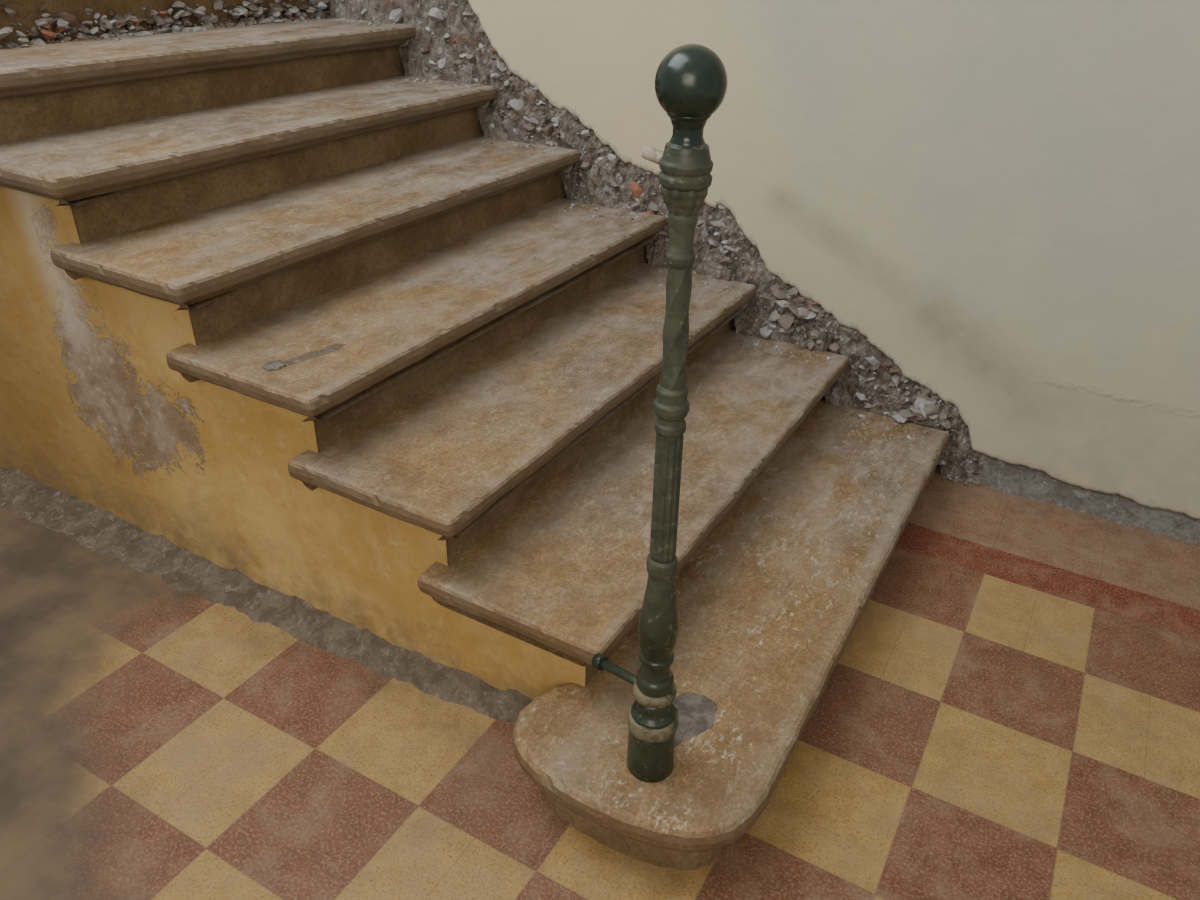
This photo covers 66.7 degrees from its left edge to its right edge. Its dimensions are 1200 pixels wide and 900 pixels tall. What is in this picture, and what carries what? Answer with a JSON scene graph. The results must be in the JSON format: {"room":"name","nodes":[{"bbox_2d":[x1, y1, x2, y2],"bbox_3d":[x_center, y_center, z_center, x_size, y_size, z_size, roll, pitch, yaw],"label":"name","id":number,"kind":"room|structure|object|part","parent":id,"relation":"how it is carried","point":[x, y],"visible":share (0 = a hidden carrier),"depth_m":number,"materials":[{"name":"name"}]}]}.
{"room":"stairwell","nodes":[
{"label":"stairwell","id":0,"kind":"room"},
{"bbox_2d":[0,465,1199,899],"bbox_3d":[-0.632,0.732,1.648,6.400,0.001,4.260,17,34,25],"label":"floor","id":1,"kind":"structure","parent":0,"point":[1011,710],"depth_m":1.86,"materials":[{"name":"tile"}]},
{"bbox_2d":[0,0,949,869],"bbox_3d":[-0.982,-0.643,2.675,3.809,1.334,1.783,17,34,25],"label":"staircase","id":2,"kind":"structure","parent":1,"relation":"on","point":[286,342],"depth_m":2.16,"materials":[{"name":"stone"}]},
{"bbox_3d":[-1.557,0.143,2.541,3.330,0.079,0.150,17,34,25],"label":"mortar skirting","id":3,"kind":"part","parent":2,"relation":"part of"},
{"bbox_2d":[262,344,345,371],"bbox_3d":[-0.626,-0.201,1.936,0.077,0.007,0.196,17,34,25],"label":"stain","id":4,"kind":"object","parent":2,"relation":"attached to","point":[303,357],"depth_m":1.93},
{"bbox_2d":[592,44,726,782],"bbox_3d":[0.069,0.033,1.376,0.090,1.193,0.189,-25,40,-38],"label":"newel post","id":5,"kind":"object","parent":2,"relation":"on","point":[691,79],"visible":1,"depth_m":1.26,"materials":[{"name":"green metal"}]},
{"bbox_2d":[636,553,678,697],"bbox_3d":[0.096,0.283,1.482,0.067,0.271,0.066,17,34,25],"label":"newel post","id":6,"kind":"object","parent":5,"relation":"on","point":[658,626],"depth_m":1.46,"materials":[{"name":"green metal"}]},
{"bbox_2d":[0,0,1199,544],"bbox_3d":[0.093,-0.783,2.035,6.319,2.292,1.726,17,34,25],"label":"rubble","id":7,"kind":"object","parent":1,"relation":"on","point":[450,43],"visible":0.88,"depth_m":2.90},
{"bbox_2d":[468,0,1199,518],"bbox_3d":[0.457,-1.737,2.310,6.400,3.539,0.048,17,34,25],"label":"wall","id":8,"kind":"structure","parent":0,"point":[1002,197],"depth_m":2.54,"materials":[{"name":"beige paint"}]}
]}

